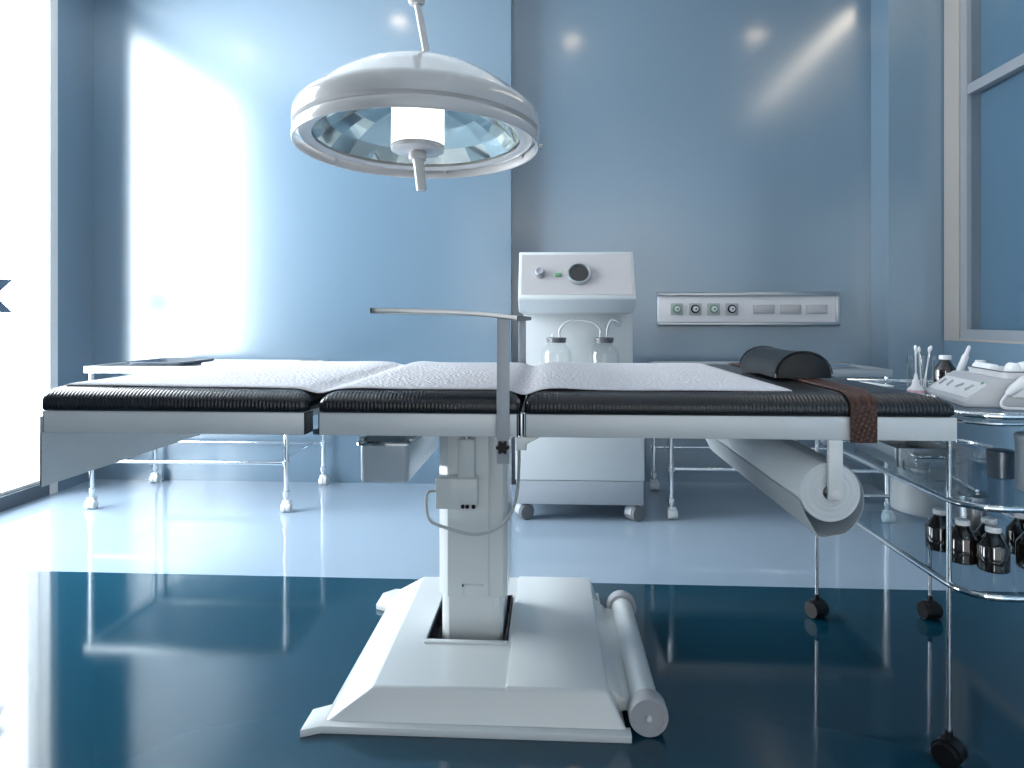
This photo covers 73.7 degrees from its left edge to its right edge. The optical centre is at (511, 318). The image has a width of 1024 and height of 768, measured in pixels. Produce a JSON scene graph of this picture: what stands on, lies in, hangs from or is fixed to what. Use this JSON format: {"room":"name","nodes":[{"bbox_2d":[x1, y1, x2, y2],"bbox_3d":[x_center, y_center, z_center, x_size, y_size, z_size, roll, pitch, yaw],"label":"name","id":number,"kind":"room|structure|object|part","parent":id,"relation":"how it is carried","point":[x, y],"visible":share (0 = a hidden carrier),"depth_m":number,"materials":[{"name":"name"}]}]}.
{"room":"operating room","nodes":[
{"label":"operating room","id":0,"kind":"room"},
{"bbox_2d":[0,0,93,495],"bbox_3d":[-2.807,-0.530,0.852,0.180,3.000,6.590,0,0,3],"label":"wall","id":1,"kind":"structure","parent":0,"point":[75,17],"depth_m":3.97,"materials":[{"name":"paint"}]},
{"bbox_2d":[0,483,49,511],"bbox_3d":[-2.735,0.933,0.663,0.024,0.073,6.220,0,0,3],"label":"baseboard","id":2,"kind":"structure","parent":1,"relation":"attached to","point":[13,499],"depth_m":3.58,"materials":[{"name":"grey plastic"}]},
{"bbox_2d":[0,0,57,495],"bbox_3d":[-2.661,-0.510,2.882,0.126,2.960,1.900,0,0,3],"label":"window","id":3,"kind":"structure","parent":1,"relation":"in","point":[42,14],"depth_m":3.77,"materials":[{"name":"white paint"}]},
{"bbox_2d":[0,279,12,312],"bbox_3d":[-2.628,-0.119,3.375,0.002,0.173,0.408,0,0,3],"label":"decal","id":4,"kind":"object","parent":3,"relation":"attached to","point":[3,282],"visible":1,"depth_m":3.52},
{"bbox_3d":[-2.676,-0.547,2.853,0.100,2.885,1.840,0,0,3],"label":"frame","id":5,"kind":"part","parent":3,"relation":"part of","materials":[{"name":"white paint"}]},
{"bbox_2d":[94,0,870,484],"bbox_3d":[0.035,-0.530,4.103,5.533,3.000,0.223,0,0,3],"label":"wall","id":6,"kind":"structure","parent":0,"point":[722,145],"depth_m":4.06,"materials":[{"name":"blue paint"}]},
{"bbox_2d":[657,292,840,325],"bbox_3d":[1.382,-0.058,4.008,1.042,0.200,0.062,0,0,3],"label":"wall panel","id":7,"kind":"object","parent":6,"relation":"attached to","point":[673,308],"visible":1,"depth_m":3.99,"materials":[{"name":"plastic"}]},
{"bbox_2d":[671,303,682,314],"bbox_3d":[0.968,-0.057,4.009,0.072,0.070,0.018,0,0,3],"label":"socket","id":8,"kind":"object","parent":7,"relation":"attached to","point":[676,308],"depth_m":4.01,"materials":[{"name":"green plastic"}]},
{"bbox_2d":[689,303,700,314],"bbox_3d":[1.074,-0.057,4.003,0.072,0.070,0.018,0,0,3],"label":"socket","id":9,"kind":"object","parent":7,"relation":"attached to","point":[694,308],"depth_m":4.01,"materials":[{"name":"black plastic"}]},
{"bbox_2d":[707,303,719,314],"bbox_3d":[1.182,-0.057,3.997,0.072,0.070,0.018,0,0,3],"label":"socket","id":10,"kind":"object","parent":7,"relation":"attached to","point":[712,308],"depth_m":4.00,"materials":[{"name":"green plastic"}]},
{"bbox_2d":[725,303,737,314],"bbox_3d":[1.286,-0.057,3.991,0.072,0.070,0.018,0,0,3],"label":"socket","id":11,"kind":"object","parent":7,"relation":"attached to","point":[730,308],"depth_m":3.99,"materials":[{"name":"black plastic"}]},
{"bbox_3d":[1.382,-0.145,4.008,1.042,0.026,0.062,0,0,3],"label":"edge rail","id":12,"kind":"part","parent":7,"relation":"part of","materials":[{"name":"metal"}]},
{"bbox_3d":[1.382,0.029,4.008,1.042,0.026,0.062,0,0,3],"label":"edge rail","id":13,"kind":"part","parent":7,"relation":"part of","materials":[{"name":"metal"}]},
{"bbox_2d":[753,305,774,313],"bbox_3d":[1.470,-0.057,3.986,0.124,0.054,0.007,0,0,3],"label":"outlet","id":14,"kind":"object","parent":7,"relation":"attached to","point":[757,309],"depth_m":3.98,"materials":[{"name":"white plastic"}]},
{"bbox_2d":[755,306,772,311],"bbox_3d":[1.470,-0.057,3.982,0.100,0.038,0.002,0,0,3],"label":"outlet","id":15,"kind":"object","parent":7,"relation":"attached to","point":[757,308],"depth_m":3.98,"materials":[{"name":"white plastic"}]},
{"bbox_2d":[780,305,800,313],"bbox_3d":[1.621,-0.057,3.978,0.124,0.054,0.007,0,0,3],"label":"outlet","id":16,"kind":"object","parent":7,"relation":"attached to","point":[784,309],"depth_m":3.97,"materials":[{"name":"white plastic"}]},
{"bbox_2d":[805,305,826,313],"bbox_3d":[1.769,-0.057,3.969,0.124,0.054,0.007,0,0,3],"label":"outlet","id":17,"kind":"object","parent":7,"relation":"attached to","point":[809,309],"depth_m":3.96,"materials":[{"name":"white plastic"}]},
{"bbox_2d":[871,0,943,490],"bbox_3d":[2.244,-0.530,3.886,0.297,3.000,0.210,0,0,3],"label":"wall","id":18,"kind":"structure","parent":6,"relation":"attached to","point":[907,36],"depth_m":3.78,"materials":[{"name":"blue paint"}]},
{"bbox_2d":[0,479,1023,767],"bbox_3d":[-0.153,1.000,0.740,5.633,0.060,7.060,0,0,3],"label":"floor","id":19,"kind":"structure","parent":0,"point":[164,623],"depth_m":2.12,"materials":[{"name":"blue tile"}]},
{"bbox_2d":[84,359,328,511],"bbox_3d":[-1.631,0.605,3.747,1.076,0.730,0.613,0,0,3],"label":"trolley","id":20,"kind":"object","parent":19,"relation":"on","point":[91,502],"visible":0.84,"depth_m":3.48,"materials":[{"name":"metal"}]},
{"bbox_3d":[-2.154,0.596,3.500,0.038,0.639,0.038,0,0,3],"label":"leg","id":21,"kind":"part","parent":20,"relation":"part of","materials":[{"name":"silver metal"}]},
{"bbox_3d":[-2.123,0.596,4.061,0.038,0.639,0.038,0,0,3],"label":"leg","id":22,"kind":"part","parent":20,"relation":"part of","materials":[{"name":"silver metal"}]},
{"bbox_2d":[114,361,212,365],"bbox_3d":[-1.635,0.255,3.753,1.028,0.010,0.562,0,0,3],"label":"shelf","id":23,"kind":"object","parent":20,"relation":"attached to","point":[121,363],"depth_m":3.71,"materials":[{"name":"metal"}]},
{"bbox_2d":[127,358,215,365],"bbox_3d":[-1.882,0.238,3.790,0.340,0.022,0.360,0,0,3],"label":"tray","id":24,"kind":"object","parent":20,"relation":"on","point":[158,361],"visible":0.94,"depth_m":3.74,"materials":[{"name":"metal"}]},
{"bbox_3d":[-1.635,0.258,3.753,1.068,0.036,0.602,0,0,3],"label":"frame","id":25,"kind":"part","parent":20,"relation":"part of","materials":[{"name":"metal"}]},
{"bbox_3d":[-1.630,0.728,3.752,1.018,0.018,0.580,0,0,3],"label":"frame","id":26,"kind":"part","parent":20,"relation":"part of","materials":[{"name":"silver metal"}]},
{"bbox_2d":[202,360,300,364],"bbox_3d":[-1.432,0.242,3.780,0.440,0.016,0.290,0,0,3],"label":"folded towel","id":27,"kind":"object","parent":20,"relation":"on","point":[221,361],"visible":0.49,"depth_m":3.85,"materials":[{"name":"white fabric"}]},
{"bbox_3d":[-1.137,0.596,3.443,0.038,0.639,0.038,0,0,3],"label":"leg","id":28,"kind":"part","parent":20,"relation":"part of","materials":[{"name":"silver metal"}]},
{"bbox_3d":[-1.106,0.596,4.005,0.038,0.639,0.038,0,0,3],"label":"leg","id":29,"kind":"part","parent":20,"relation":"part of","materials":[{"name":"silver metal"}]},
{"bbox_2d":[40,308,956,742],"bbox_3d":[-0.037,0.473,1.883,1.895,0.993,1.015,0,0,3],"label":"table","id":30,"kind":"object","parent":19,"relation":"on","point":[474,649],"visible":0.83,"depth_m":1.60,"materials":[{"name":"white metal"}]},
{"bbox_3d":[-0.977,0.283,1.925,0.004,0.150,0.944,0,0,3],"label":"panel","id":31,"kind":"part","parent":30,"relation":"part of","materials":[{"name":"metal"}]},
{"bbox_3d":[-0.691,0.219,1.911,0.567,0.047,0.940,0,0,3],"label":"frame","id":32,"kind":"part","parent":30,"relation":"part of","materials":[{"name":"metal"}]},
{"bbox_3d":[-0.380,0.294,2.034,0.012,0.047,0.500,0,0,3],"label":"basin rail","id":33,"kind":"part","parent":30,"relation":"part of","materials":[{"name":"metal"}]},
{"bbox_2d":[357,436,437,481],"bbox_3d":[-0.319,0.371,2.013,0.148,0.106,0.509,0,0,3],"label":"basin","id":34,"kind":"object","parent":30,"relation":"hanging from","point":[383,458],"visible":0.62,"depth_m":1.77,"materials":[{"name":"silver metal"}]},
{"bbox_3d":[-0.248,0.294,2.027,0.012,0.047,0.500,0,0,3],"label":"basin rail","id":35,"kind":"part","parent":30,"relation":"part of","materials":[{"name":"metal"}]},
{"bbox_3d":[-0.170,0.219,1.882,0.413,0.047,0.940,0,0,3],"label":"frame","id":36,"kind":"part","parent":30,"relation":"part of","materials":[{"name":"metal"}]},
{"bbox_2d":[66,360,791,394],"bbox_3d":[-0.176,0.151,1.889,1.559,0.019,0.872,0,0,3],"label":"paper sheet","id":37,"kind":"object","parent":30,"relation":"on","point":[312,376],"visible":0.98,"depth_m":1.71,"materials":[{"name":"white paper"}]},
{"bbox_3d":[-0.112,-0.010,1.879,0.301,0.026,0.972,0,0,3],"label":"arch plate","id":38,"kind":"part","parent":30,"relation":"part of","materials":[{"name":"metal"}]},
{"bbox_3d":[-0.087,0.961,1.976,0.767,0.018,0.833,0,0,3],"label":"plate","id":39,"kind":"part","parent":30,"relation":"part of","materials":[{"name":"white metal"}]},
{"bbox_3d":[-0.019,0.260,1.381,0.028,0.024,0.015,0,0,3],"label":"clamp knob","id":40,"kind":"part","parent":30,"relation":"part of","materials":[{"name":"black plastic"}]},
{"bbox_3d":[-0.018,0.142,1.395,0.026,0.305,0.012,0,0,3],"label":"arch post","id":41,"kind":"part","parent":30,"relation":"part of","materials":[{"name":"silver metal"}]},
{"bbox_3d":[0.035,0.142,2.350,0.026,0.305,0.012,0,0,3],"label":"arch post","id":42,"kind":"part","parent":30,"relation":"part of","materials":[{"name":"silver metal"}]},
{"bbox_3d":[0.481,0.219,1.846,0.856,0.047,0.940,0,0,3],"label":"frame","id":43,"kind":"part","parent":30,"relation":"part of","materials":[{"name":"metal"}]},
{"bbox_2d":[706,439,863,537],"bbox_3d":[0.671,0.366,1.835,0.130,0.154,0.910,0,0,3],"label":"paper roll","id":44,"kind":"object","parent":30,"relation":"hanging from","point":[791,473],"visible":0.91,"depth_m":1.46,"materials":[{"name":"white paper"}]},
{"bbox_2d":[739,346,832,377],"bbox_3d":[0.715,0.110,1.808,0.138,0.066,0.318,0,0,3],"label":"bolster pillow","id":45,"kind":"object","parent":30,"relation":"on","point":[765,360],"visible":1,"depth_m":1.65,"materials":[{"name":"black leather"}]},
{"bbox_2d":[728,362,877,442],"bbox_3d":[0.724,0.195,1.831,0.051,0.104,0.960,0,0,3],"label":"leather strap","id":46,"kind":"object","parent":30,"relation":"on","point":[863,406],"visible":0.6,"depth_m":1.35,"materials":[{"name":"brown leather"}]},
{"bbox_2d":[515,252,644,521],"bbox_3d":[0.337,0.322,3.534,0.626,1.296,0.665,0,0,3],"label":"machine","id":47,"kind":"object","parent":19,"relation":"on","point":[555,288],"visible":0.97,"depth_m":3.27,"materials":[{"name":"plastic"}]},
{"bbox_3d":[0.133,-0.220,3.263,0.054,0.053,0.046,0,0,3],"label":"control knob","id":48,"kind":"part","parent":47,"relation":"part of","materials":[{"name":"grey plastic"}]},
{"bbox_2d":[541,334,571,363],"bbox_3d":[0.223,0.194,3.433,0.152,0.236,0.152,0,0,3],"label":"jar","id":49,"kind":"object","parent":47,"relation":"on","point":[552,339],"visible":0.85,"depth_m":3.42,"materials":[{"name":"clear glass"}]},
{"bbox_3d":[0.223,0.106,3.433,0.100,0.027,0.100,0,0,3],"label":"lid","id":50,"kind":"part","parent":49,"relation":"part of","materials":[{"name":"plastic"}]},
{"bbox_2d":[558,319,601,334],"bbox_3d":[0.340,0.041,3.420,0.216,0.081,0.022,0,0,3],"label":"tube","id":51,"kind":"object","parent":49,"relation":"attached to","point":[564,323],"visible":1,"depth_m":3.41,"materials":[{"name":"white plastic"}]},
{"bbox_3d":[0.308,-0.213,3.263,0.524,0.199,0.108,0,0,3],"label":"plate","id":52,"kind":"part","parent":47,"relation":"part of","materials":[{"name":"white plastic"}]},
{"bbox_2d":[589,334,618,352],"bbox_3d":[0.460,0.194,3.420,0.152,0.236,0.152,0,0,3],"label":"jar","id":53,"kind":"object","parent":47,"relation":"on","point":[599,339],"visible":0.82,"depth_m":3.39,"materials":[{"name":"clear glass"}]},
{"bbox_3d":[0.460,0.106,3.420,0.100,0.027,0.100,0,0,3],"label":"lid","id":54,"kind":"part","parent":53,"relation":"part of","materials":[{"name":"plastic"}]},
{"bbox_2d":[606,319,617,334],"bbox_3d":[0.511,0.039,3.410,0.081,0.084,0.020,0,0,7],"label":"tube","id":55,"kind":"object","parent":53,"relation":"attached to","point":[611,320],"visible":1,"depth_m":3.41,"materials":[{"name":"white plastic"}]},
{"bbox_2d":[648,361,895,522],"bbox_3d":[1.296,0.605,3.566,1.076,0.730,0.613,0,0,3],"label":"trolley","id":56,"kind":"object","parent":19,"relation":"on","point":[887,516],"visible":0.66,"depth_m":3.31,"materials":[{"name":"silver metal"}]},
{"bbox_3d":[0.805,0.596,3.880,0.038,0.639,0.038,0,0,3],"label":"leg","id":57,"kind":"part","parent":56,"relation":"part of","materials":[{"name":"silver metal"}]},
{"bbox_3d":[0.774,0.596,3.319,0.038,0.639,0.038,0,0,3],"label":"leg","id":58,"kind":"part","parent":56,"relation":"part of","materials":[{"name":"silver metal"}]},
{"bbox_3d":[1.297,0.728,3.571,1.018,0.018,0.580,0,0,3],"label":"frame","id":59,"kind":"part","parent":56,"relation":"part of","materials":[{"name":"silver metal"}]},
{"bbox_3d":[1.292,0.258,3.572,1.068,0.036,0.602,0,0,3],"label":"frame","id":60,"kind":"part","parent":56,"relation":"part of","materials":[{"name":"metal"}]},
{"bbox_2d":[702,363,865,368],"bbox_3d":[1.292,0.255,3.572,1.028,0.010,0.562,0,0,3],"label":"shelf","id":61,"kind":"object","parent":56,"relation":"attached to","point":[858,366],"depth_m":3.53,"materials":[{"name":"metal"}]},
{"bbox_2d":[831,365,856,366],"bbox_3d":[1.674,0.243,3.533,0.220,0.010,0.010,0,0,-3],"label":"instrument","id":62,"kind":"object","parent":56,"relation":"on","point":[831,365],"visible":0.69,"depth_m":3.53,"materials":[{"name":"silver metal"}]},
{"bbox_3d":[1.790,0.596,3.263,0.038,0.639,0.038,0,0,3],"label":"leg","id":63,"kind":"part","parent":56,"relation":"part of","materials":[{"name":"silver metal"}]},
{"bbox_2d":[804,379,1023,767],"bbox_3d":[1.208,0.582,1.824,0.551,0.776,0.861,0,0,3],"label":"trolley","id":64,"kind":"object","parent":19,"relation":"on","point":[947,750],"visible":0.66,"depth_m":1.49,"materials":[{"name":"silver metal"}]},
{"bbox_3d":[0.992,0.559,2.223,0.011,0.722,0.011,0,0,3],"label":"leg","id":65,"kind":"part","parent":64,"relation":"part of","materials":[{"name":"silver metal"}]},
{"bbox_2d":[864,382,893,386],"bbox_3d":[1.073,0.199,2.068,0.085,0.006,0.130,0,0,-8],"label":"pad","id":66,"kind":"object","parent":64,"relation":"on","point":[883,385],"visible":0.4,"depth_m":2.04,"materials":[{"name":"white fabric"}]},
{"bbox_2d":[855,440,956,467],"bbox_3d":[1.103,0.367,1.921,0.160,0.050,0.281,0,0,3],"label":"instrument box","id":67,"kind":"object","parent":64,"relation":"on","point":[934,452],"visible":0.84,"depth_m":1.81,"materials":[{"name":"metal"}]},
{"bbox_2d":[887,444,917,448],"bbox_3d":[1.104,0.381,1.932,0.130,0.016,0.220,0,0,3],"label":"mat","id":68,"kind":"object","parent":67,"relation":"in","point":[892,445],"visible":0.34,"depth_m":2.00,"materials":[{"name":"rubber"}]},
{"bbox_3d":[1.096,0.362,1.792,0.076,0.006,0.023,0,0,3],"label":"handle","id":69,"kind":"part","parent":67,"relation":"part of","materials":[{"name":"silver metal"}]},
{"bbox_2d":[859,381,960,405],"bbox_3d":[1.208,0.205,1.811,0.462,0.006,0.804,0,0,3],"label":"glass shelf","id":70,"kind":"object","parent":64,"relation":"attached to","point":[900,385],"depth_m":2.14,"materials":[{"name":"clear glass"}]},
{"bbox_2d":[907,373,924,393],"bbox_3d":[1.083,0.173,1.833,0.042,0.056,0.042,0,0,3],"label":"spray bottle","id":71,"kind":"object","parent":64,"relation":"on","point":[915,386],"visible":0.89,"depth_m":1.82,"materials":[{"name":"white plastic"}]},
{"bbox_2d":[902,458,930,472],"bbox_3d":[1.034,0.378,1.745,0.063,0.030,0.063,0,0,3],"label":"glass dish","id":72,"kind":"object","parent":64,"relation":"on","point":[906,469],"visible":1,"depth_m":1.75,"materials":[{"name":"clear glass"}]},
{"bbox_3d":[1.208,0.393,1.811,0.493,0.015,0.835,0,0,3],"label":"shelf rail","id":73,"kind":"part","parent":64,"relation":"part of","materials":[{"name":"silver metal"}]},
{"bbox_2d":[908,391,938,397],"bbox_3d":[1.053,0.197,1.807,0.041,0.007,0.179,0,0,-8],"label":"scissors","id":74,"kind":"object","parent":64,"relation":"on","point":[935,396],"visible":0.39,"depth_m":1.74,"materials":[{"name":"silver metal"}]},
{"bbox_2d":[890,455,968,518],"bbox_3d":[1.257,0.496,2.063,0.204,0.161,0.204,0,0,3],"label":"drum","id":75,"kind":"object","parent":64,"relation":"on","point":[904,498],"visible":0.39,"depth_m":1.99,"materials":[{"name":"plastic"}]},
{"bbox_3d":[1.257,0.426,2.063,0.204,0.021,0.204,0,0,3],"label":"lid","id":76,"kind":"part","parent":75,"relation":"part of","materials":[{"name":"plastic"}]},
{"bbox_3d":[1.354,0.559,2.213,0.011,0.722,0.011,0,0,3],"label":"leg","id":77,"kind":"part","parent":64,"relation":"part of","materials":[{"name":"silver metal"}]},
{"bbox_3d":[1.208,0.208,1.811,0.493,0.028,0.835,0,0,3],"label":"shelf rail","id":78,"kind":"part","parent":64,"relation":"part of","materials":[{"name":"silver metal"}]},
{"bbox_2d":[925,507,953,552],"bbox_3d":[1.075,0.527,1.715,0.065,0.100,0.065,0,0,3],"label":"medicine bottle","id":79,"kind":"object","parent":64,"relation":"on","point":[935,527],"visible":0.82,"depth_m":1.70,"materials":[{"name":"black glass"}]},
{"bbox_3d":[1.208,0.577,1.811,0.493,0.015,0.835,0,0,3],"label":"shelf rail","id":80,"kind":"part","parent":64,"relation":"part of","materials":[{"name":"silver metal"}]},
{"bbox_2d":[932,355,956,383],"bbox_3d":[1.252,0.153,1.974,0.063,0.097,0.063,0,0,3],"label":"medicine bottle","id":81,"kind":"object","parent":64,"relation":"on","point":[944,366],"visible":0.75,"depth_m":1.96,"materials":[{"name":"black glass"}]},
{"bbox_3d":[0.951,0.559,1.486,0.011,0.722,0.011,0,0,3],"label":"leg","id":82,"kind":"part","parent":64,"relation":"part of","materials":[{"name":"silver metal"}]},
{"bbox_2d":[952,517,978,564],"bbox_3d":[1.074,0.527,1.628,0.065,0.100,0.065,0,0,3],"label":"medicine bottle","id":83,"kind":"object","parent":64,"relation":"on","point":[964,540],"visible":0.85,"depth_m":1.61,"materials":[{"name":"black glass"}]},
{"bbox_2d":[952,475,978,491],"bbox_3d":[1.073,0.390,1.626,0.017,0.006,0.159,0,0,16],"label":"tweezers","id":84,"kind":"object","parent":64,"relation":"on","point":[960,481],"visible":0.86,"depth_m":1.61,"materials":[{"name":"silver metal"}]},
{"bbox_2d":[957,489,989,531],"bbox_3d":[1.190,0.511,1.762,0.072,0.130,0.072,0,0,3],"label":"steel canister","id":85,"kind":"object","parent":64,"relation":"on","point":[969,495],"visible":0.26,"depth_m":1.74,"materials":[{"name":"silver metal"}]},
{"bbox_3d":[1.190,0.465,1.762,0.072,0.036,0.072,0,0,3],"label":"lid","id":86,"kind":"part","parent":85,"relation":"part of","materials":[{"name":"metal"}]},
{"bbox_2d":[925,371,1023,407],"bbox_3d":[1.185,0.170,1.667,0.235,0.064,0.297,0,0,15],"label":"console","id":87,"kind":"object","parent":64,"relation":"on","point":[963,388],"visible":0.91,"depth_m":1.59,"materials":[{"name":"white plastic"}]},
{"bbox_3d":[1.102,0.166,1.695,0.045,0.034,0.250,0,0,15],"label":"plate","id":88,"kind":"part","parent":87,"relation":"part of","materials":[{"name":"white plastic"}]},
{"bbox_2d":[966,365,1023,378],"bbox_3d":[1.223,0.128,1.651,0.152,0.017,0.225,0,0,15],"label":"tray","id":89,"kind":"object","parent":87,"relation":"on","point":[1003,374],"visible":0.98,"depth_m":1.61,"materials":[{"name":"white plastic"}]},
{"bbox_2d":[972,362,1000,370],"bbox_3d":[1.181,0.121,1.703,0.024,0.024,0.110,0,0,15],"label":"roll","id":90,"kind":"object","parent":89,"relation":"in","point":[975,364],"visible":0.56,"depth_m":1.68,"materials":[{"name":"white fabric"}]},
{"bbox_2d":[1004,362,1021,371],"bbox_3d":[1.167,0.117,1.593,0.034,0.032,0.033,0,0,3],"label":"ball","id":91,"kind":"object","parent":89,"relation":"in","point":[1013,367],"visible":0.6,"depth_m":1.58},
{"bbox_2d":[1018,361,1023,371],"bbox_3d":[1.204,0.116,1.609,0.034,0.034,0.033,0,0,3],"label":"ball","id":92,"kind":"object","parent":89,"relation":"in","point":[1021,364],"visible":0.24,"depth_m":1.60,"materials":[{"name":"white"}]},
{"bbox_2d":[970,449,986,462],"bbox_3d":[1.305,0.378,1.860,0.094,0.030,0.094,0,0,3],"label":"glass dish","id":93,"kind":"object","parent":64,"relation":"on","point":[984,460],"visible":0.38,"depth_m":1.88,"materials":[{"name":"clear glass"}]},
{"bbox_2d":[974,516,1005,540],"bbox_3d":[1.145,0.527,1.639,0.065,0.100,0.065,0,0,3],"label":"medicine bottle","id":94,"kind":"object","parent":64,"relation":"on","point":[980,531],"visible":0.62,"depth_m":1.63,"materials":[{"name":"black glass"}]},
{"bbox_2d":[976,524,1010,573],"bbox_3d":[1.107,0.527,1.571,0.065,0.100,0.065,0,0,3],"label":"medicine bottle","id":95,"kind":"object","parent":64,"relation":"on","point":[993,553],"visible":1,"depth_m":1.55,"materials":[{"name":"black glass"}]},
{"bbox_2d":[986,447,1014,478],"bbox_3d":[1.217,0.358,1.700,0.062,0.068,0.062,0,0,3],"label":"steel canister","id":96,"kind":"object","parent":64,"relation":"on","point":[1000,461],"visible":0.94,"depth_m":1.68,"materials":[{"name":"silver metal"}]},
{"bbox_3d":[1.217,0.334,1.700,0.062,0.019,0.062,0,0,3],"label":"lid","id":97,"kind":"part","parent":96,"relation":"part of","materials":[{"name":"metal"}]},
{"bbox_2d":[999,376,1023,410],"bbox_3d":[1.159,0.164,1.500,0.153,0.076,0.031,0,0,20],"label":"handpiece","id":98,"kind":"object","parent":64,"relation":"on","point":[1017,386],"visible":1,"depth_m":1.51,"materials":[{"name":"white plastic"}]},
{"bbox_2d":[1005,513,1023,554],"bbox_3d":[1.255,0.527,1.683,0.065,0.100,0.065,0,0,3],"label":"medicine bottle","id":99,"kind":"object","parent":64,"relation":"on","point":[1015,527],"visible":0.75,"depth_m":1.67,"materials":[{"name":"black glass"}]},
{"bbox_2d":[1014,431,1023,491],"bbox_3d":[1.233,0.329,1.549,0.154,0.127,0.154,0,0,3],"label":"drum","id":100,"kind":"object","parent":64,"relation":"on","point":[1018,436],"visible":1,"depth_m":1.56,"materials":[{"name":"plastic"}]},
{"bbox_3d":[1.233,0.273,1.549,0.154,0.015,0.154,0,0,3],"label":"lid","id":101,"kind":"part","parent":100,"relation":"part of","materials":[{"name":"plastic"}]},
{"bbox_2d":[1015,532,1023,568],"bbox_3d":[1.208,0.527,1.585,0.065,0.100,0.065,0,0,3],"label":"medicine bottle","id":102,"kind":"object","parent":64,"relation":"on","point":[1019,542],"visible":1,"depth_m":1.58,"materials":[{"name":"black glass"}]},
{"bbox_3d":[1.152,0.151,1.924,0.069,0.100,0.069,0,0,3],"label":"glass beaker","id":103,"kind":"object","parent":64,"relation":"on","visible":0},
{"bbox_2d":[914,345,916,372],"bbox_3d":[1.136,0.134,1.923,0.008,0.120,0.008,0,0,3],"label":"cotton swab","id":104,"kind":"object","parent":103,"relation":"in","point":[915,346],"visible":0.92,"depth_m":1.92,"materials":[{"name":"white plastic"}]},
{"bbox_2d":[917,346,921,386],"bbox_3d":[1.151,0.136,1.926,0.013,0.116,0.008,0,0,3],"label":"cotton swab","id":105,"kind":"object","parent":103,"relation":"in","point":[918,349],"visible":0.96,"depth_m":1.93,"materials":[{"name":"white plastic"}]},
{"bbox_2d":[924,347,930,387],"bbox_3d":[1.167,0.136,1.917,0.017,0.116,0.008,0,0,3],"label":"cotton swab","id":106,"kind":"object","parent":103,"relation":"in","point":[929,348],"visible":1,"depth_m":1.92,"materials":[{"name":"white plastic"}]},
{"bbox_2d":[923,346,931,387],"bbox_3d":[1.176,0.135,1.935,0.033,0.118,0.008,0,0,-14],"label":"cotton swab","id":107,"kind":"object","parent":103,"relation":"in","point":[930,346],"visible":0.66,"depth_m":1.93,"materials":[{"name":"white plastic"}]},
{"bbox_3d":[1.221,0.175,1.880,0.042,0.052,0.042,0,0,3],"label":"pen cup","id":108,"kind":"object","parent":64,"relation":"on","visible":0},
{"bbox_2d":[956,346,970,370],"bbox_3d":[1.234,0.134,1.879,0.054,0.123,0.019,0,0,3],"label":"marker pen","id":109,"kind":"object","parent":108,"relation":"in","point":[963,361],"visible":0.67,"depth_m":1.87,"materials":[{"name":"white plastic"}]},
{"bbox_2d":[944,0,1023,522],"bbox_3d":[2.331,-0.530,0.626,0.240,3.000,6.710,0,0,3],"label":"wall","id":110,"kind":"structure","parent":0,"point":[1002,21],"depth_m":3.40,"materials":[{"name":"blue paint"}]},
{"bbox_2d":[944,0,1023,341],"bbox_3d":[2.337,-0.913,2.267,0.081,2.034,2.987,0,0,3],"label":"window","id":111,"kind":"structure","parent":110,"relation":"in","point":[964,84],"depth_m":3.59,"materials":[{"name":"grey paint"}]},
{"bbox_2d":[944,338,1023,343],"bbox_3d":[2.310,0.110,2.269,0.026,0.012,2.987,0,0,3],"label":"window sill","id":112,"kind":"structure","parent":110,"relation":"attached to","point":[952,339],"depth_m":3.40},
{"bbox_3d":[-0.153,-2.080,0.740,5.633,0.100,7.060,0,0,3],"label":"ceiling","id":113,"kind":"structure","parent":0,"visible":0},
{"bbox_2d":[290,0,541,191],"bbox_3d":[-0.274,-1.203,2.018,0.725,1.654,0.718,0,0,3],"label":"lamp","id":114,"kind":"object","parent":113,"relation":"hanging from","point":[424,113],"visible":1,"depth_m":1.95,"materials":[{"name":"white metal"}]},
{"bbox_3d":[-0.278,-0.572,2.020,0.156,0.132,0.161,0,0,3],"label":"bulb","id":115,"kind":"part","parent":114,"relation":"part of","materials":[{"name":"white plastic"}]},
{"bbox_3d":[-0.273,-0.425,2.015,0.044,0.099,0.037,0,0,3],"label":"handle","id":116,"kind":"part","parent":114,"relation":"part of","materials":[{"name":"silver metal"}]},
{"bbox_3d":[-0.259,-0.825,1.998,0.056,0.194,0.021,0,0,3],"label":"stem","id":117,"kind":"part","parent":114,"relation":"part of","materials":[{"name":"white metal"}]}
]}

